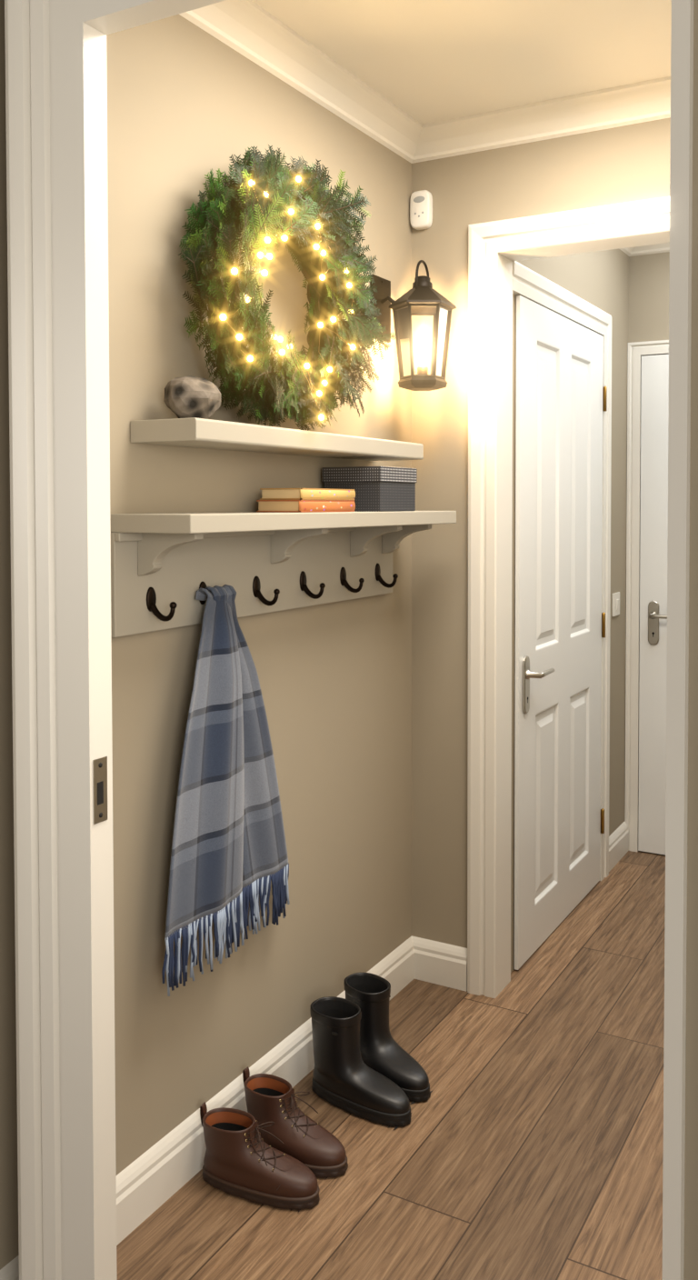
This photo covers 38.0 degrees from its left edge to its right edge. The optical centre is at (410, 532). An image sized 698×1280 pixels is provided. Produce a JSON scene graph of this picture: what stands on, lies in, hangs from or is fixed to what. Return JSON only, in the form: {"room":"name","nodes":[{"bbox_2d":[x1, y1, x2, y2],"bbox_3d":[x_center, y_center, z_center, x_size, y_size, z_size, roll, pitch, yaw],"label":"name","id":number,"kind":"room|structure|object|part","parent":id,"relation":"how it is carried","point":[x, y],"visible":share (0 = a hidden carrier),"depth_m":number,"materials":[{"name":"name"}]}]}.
{"room":"entrance hallway","nodes":[
{"label":"entrance hallway","id":0,"kind":"room"},
{"bbox_2d":[0,0,411,1269],"bbox_3d":[-0.423,0.101,2.209,0.120,2.400,1.805,1,2,28],"label":"wall","id":1,"kind":"structure","parent":0,"point":[335,678],"depth_m":2.08,"materials":[{"name":"beige paint"}]},
{"bbox_2d":[0,936,414,1279],"bbox_3d":[-0.383,1.245,2.170,0.017,0.115,1.695,1,2,28],"label":"baseboard","id":2,"kind":"structure","parent":1,"relation":"attached to","point":[160,1172],"depth_m":2.04,"materials":[{"name":"white paint"}]},
{"bbox_2d":[130,417,423,460],"bbox_3d":[-0.244,-0.199,2.241,0.156,0.041,0.896,1,2,28],"label":"floating shelf","id":3,"kind":"object","parent":1,"relation":"attached to","point":[193,432],"visible":1,"depth_m":2.02,"materials":[{"name":"beige paint"}]},
{"bbox_2d":[163,375,220,419],"bbox_3d":[-0.416,-0.254,1.909,0.109,0.087,0.104,1,2,28],"label":"stone ball","id":4,"kind":"object","parent":3,"relation":"on","point":[189,396],"visible":0.9,"depth_m":1.88,"materials":[{"name":"white stone"}]},
{"bbox_2d":[178,144,395,430],"bbox_3d":[-0.243,-0.524,2.147,0.198,0.602,0.663,1,2,28],"label":"wreath","id":5,"kind":"object","parent":3,"relation":"on","point":[266,202],"visible":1,"depth_m":2.08,"materials":[{"name":"green plant"}]},
{"bbox_2d":[110,510,456,637],"bbox_3d":[-0.214,0.066,2.262,0.196,0.224,1.075,1,2,28],"label":"coat rack","id":6,"kind":"object","parent":1,"relation":"attached to","point":[274,562],"visible":0.97,"depth_m":2.12,"materials":[{"name":"beige paint"}]},
{"bbox_2d":[161,584,289,996],"bbox_3d":[-0.365,0.490,2.077,0.060,0.768,0.449,1,2,28],"label":"scarf","id":7,"kind":"object","parent":6,"relation":"hanging from","point":[229,844],"visible":1,"depth_m":2.02,"materials":[{"name":"fabric"}]},
{"bbox_2d":[256,500,355,512],"bbox_3d":[-0.226,-0.059,2.222,0.116,0.026,0.216,1,2,28],"label":"book","id":8,"kind":"object","parent":6,"relation":"on","point":[264,505],"visible":1,"depth_m":2.14,"materials":[{"name":"brown paper"}]},
{"bbox_2d":[260,488,355,499],"bbox_3d":[-0.222,-0.085,2.226,0.110,0.024,0.212,1,2,28],"label":"book","id":9,"kind":"object","parent":8,"relation":"on","point":[268,494],"visible":0.99,"depth_m":2.15,"materials":[{"name":"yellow paper"}]},
{"bbox_2d":[322,466,417,511],"bbox_3d":[-0.097,-0.106,2.477,0.162,0.106,0.184,1,2,28],"label":"storage box","id":10,"kind":"object","parent":6,"relation":"on","point":[376,488],"visible":0.91,"depth_m":2.40,"materials":[{"name":"fabric"}]},
{"bbox_2d":[370,260,456,390],"bbox_3d":[0.016,-0.551,2.682,0.194,0.341,0.180,1,2,28],"label":"wall sconce","id":11,"kind":"object","parent":1,"relation":"attached to","point":[422,299],"visible":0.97,"depth_m":2.66,"materials":[{"name":"black metal"}]},
{"bbox_2d":[179,0,670,163],"bbox_3d":[0.184,-1.052,1.805,1.300,0.072,1.695,1,2,28],"label":"crown molding","id":12,"kind":"structure","parent":1,"relation":"attached to","point":[245,26],"depth_m":2.54,"materials":[{"name":"white paint"}]},
{"bbox_2d":[116,850,665,1279],"bbox_3d":[0.271,1.339,1.931,3.800,0.060,5.600,1,2,28],"label":"floor","id":13,"kind":"structure","parent":0,"point":[535,1151],"depth_m":2.13,"materials":[{"name":"brown wood"}]},
{"bbox_2d":[200,1101,319,1212],"bbox_3d":[-0.299,1.233,2.011,0.261,0.148,0.096,1,2,20],"label":"boot","id":14,"kind":"object","parent":13,"relation":"on","point":[237,1162],"visible":1,"depth_m":1.99,"materials":[{"name":"brown leather"}]},
{"bbox_2d":[242,1066,348,1179],"bbox_3d":[-0.246,1.230,2.112,0.261,0.148,0.096,1,2,30],"label":"boot","id":15,"kind":"object","parent":13,"relation":"on","point":[268,1097],"visible":0.86,"depth_m":2.09,"materials":[{"name":"brown leather"}]},
{"bbox_2d":[310,996,411,1129],"bbox_3d":[-0.111,1.196,2.290,0.269,0.207,0.100,1,2,33],"label":"rubber boot","id":16,"kind":"object","parent":13,"relation":"on","point":[341,1078],"visible":1,"depth_m":2.27,"materials":[{"name":"black rubber"}]},
{"bbox_2d":[343,972,432,1104],"bbox_3d":[-0.058,1.193,2.392,0.269,0.207,0.100,2,2,45],"label":"rubber boot","id":17,"kind":"object","parent":13,"relation":"on","point":[380,1051],"visible":0.7,"depth_m":2.39,"materials":[{"name":"black rubber"}]},
{"bbox_2d":[251,0,671,124],"bbox_3d":[0.271,-1.130,1.861,3.800,0.080,5.600,1,2,28],"label":"ceiling","id":18,"kind":"structure","parent":0,"point":[435,60],"depth_m":2.27,"materials":[{"name":"white paint"}]},
{"bbox_2d":[411,117,670,948],"bbox_3d":[0.603,0.089,2.631,1.300,2.400,0.100,1,2,28],"label":"wall","id":19,"kind":"structure","parent":0,"point":[631,163],"depth_m":2.83,"materials":[{"name":"beige paint"}]},
{"bbox_2d":[410,190,432,229],"bbox_3d":[0.031,-0.907,2.834,0.062,0.104,0.024,1,2,28],"label":"sensor","id":20,"kind":"object","parent":19,"relation":"attached to","point":[421,202],"visible":1,"depth_m":2.82,"materials":[{"name":"white plastic"}]},
{"bbox_2d":[411,935,467,991],"bbox_3d":[0.081,1.225,2.873,0.182,0.115,0.017,1,2,28],"label":"baseboard","id":21,"kind":"structure","parent":19,"relation":"attached to","point":[438,963],"depth_m":2.86,"materials":[{"name":"white paint"}]},
{"bbox_2d":[514,295,607,969],"bbox_3d":[0.528,0.288,3.270,0.068,1.955,0.830,1,2,28],"label":"door","id":22,"kind":"structure","parent":19,"relation":"in","point":[560,621],"depth_m":3.21,"materials":[{"name":"white paint"}]},
{"bbox_3d":[0.386,0.444,2.992,0.055,0.170,0.144,1,2,28],"label":"lever handle","id":23,"kind":"part","parent":22,"relation":"part of","materials":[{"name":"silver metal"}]},
{"bbox_2d":[512,260,611,880],"bbox_3d":[0.505,0.246,3.281,0.024,2.050,0.949,1,2,28],"label":"trim","id":24,"kind":"structure","parent":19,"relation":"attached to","point":[528,284],"depth_m":3.63,"materials":[{"name":"white paint"}]},
{"bbox_2d":[467,196,669,998],"bbox_3d":[0.606,0.224,2.621,0.954,2.130,0.123,1,2,28],"label":"trim","id":25,"kind":"structure","parent":19,"relation":"attached to","point":[494,246],"depth_m":2.77,"materials":[{"name":"white paint"}]},
{"bbox_2d":[619,242,669,256],"bbox_3d":[1.028,-1.090,3.134,1.050,0.072,1.245,1,2,28],"label":"crown molding","id":26,"kind":"structure","parent":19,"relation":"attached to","point":[665,247],"depth_m":3.88,"materials":[{"name":"white wood"}]},
{"bbox_2d":[510,249,669,972],"bbox_3d":[1.051,0.073,3.211,1.290,2.400,1.345,1,2,28],"label":"wall","id":27,"kind":"structure","parent":0,"point":[634,290],"depth_m":3.83,"materials":[{"name":"beige paint"}]},
{"bbox_2d":[611,591,619,616],"bbox_3d":[0.783,0.271,3.820,0.013,0.086,0.086,1,2,28],"label":"light switch","id":28,"kind":"object","parent":27,"relation":"attached to","point":[615,597],"visible":1,"depth_m":3.81,"materials":[{"name":"white paint"}]},
{"bbox_2d":[609,821,629,871],"bbox_3d":[0.796,1.197,3.867,0.017,0.115,0.280,1,2,28],"label":"baseboard","id":29,"kind":"structure","parent":27,"relation":"attached to","point":[619,839],"depth_m":3.86,"materials":[{"name":"white wood"}]},
{"bbox_2d":[624,340,669,851],"bbox_3d":[1.242,0.263,3.751,0.886,1.990,0.022,1,2,28],"label":"trim","id":30,"kind":"structure","parent":27,"relation":"attached to","point":[636,350],"depth_m":3.94,"materials":[{"name":"white paint"}]},
{"bbox_2d":[638,354,669,854],"bbox_3d":[1.230,0.287,3.728,0.780,1.930,0.068,1,2,28],"label":"door","id":31,"kind":"structure","parent":30,"relation":"attached to","point":[655,402],"depth_m":3.90,"materials":[{"name":"white paint"}]},
{"bbox_3d":[0.976,0.349,3.857,0.144,0.170,0.055,1,2,28],"label":"lever handle","id":32,"kind":"part","parent":31,"relation":"part of","materials":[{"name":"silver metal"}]},
{"bbox_2d":[683,0,697,1279],"bbox_3d":[0.491,0.135,1.028,2.600,2.400,0.160,1,2,28],"label":"wall","id":33,"kind":"structure","parent":0,"point":[691,1143],"depth_m":1.05,"materials":[{"name":"beige paint"}]},
{"bbox_2d":[4,0,693,1279],"bbox_3d":[0.023,0.237,1.191,1.366,2.185,0.053,1,2,28],"label":"trim","id":34,"kind":"structure","parent":33,"relation":"attached to","point":[56,94],"depth_m":1.44,"materials":[{"name":"white paint"}]}
]}

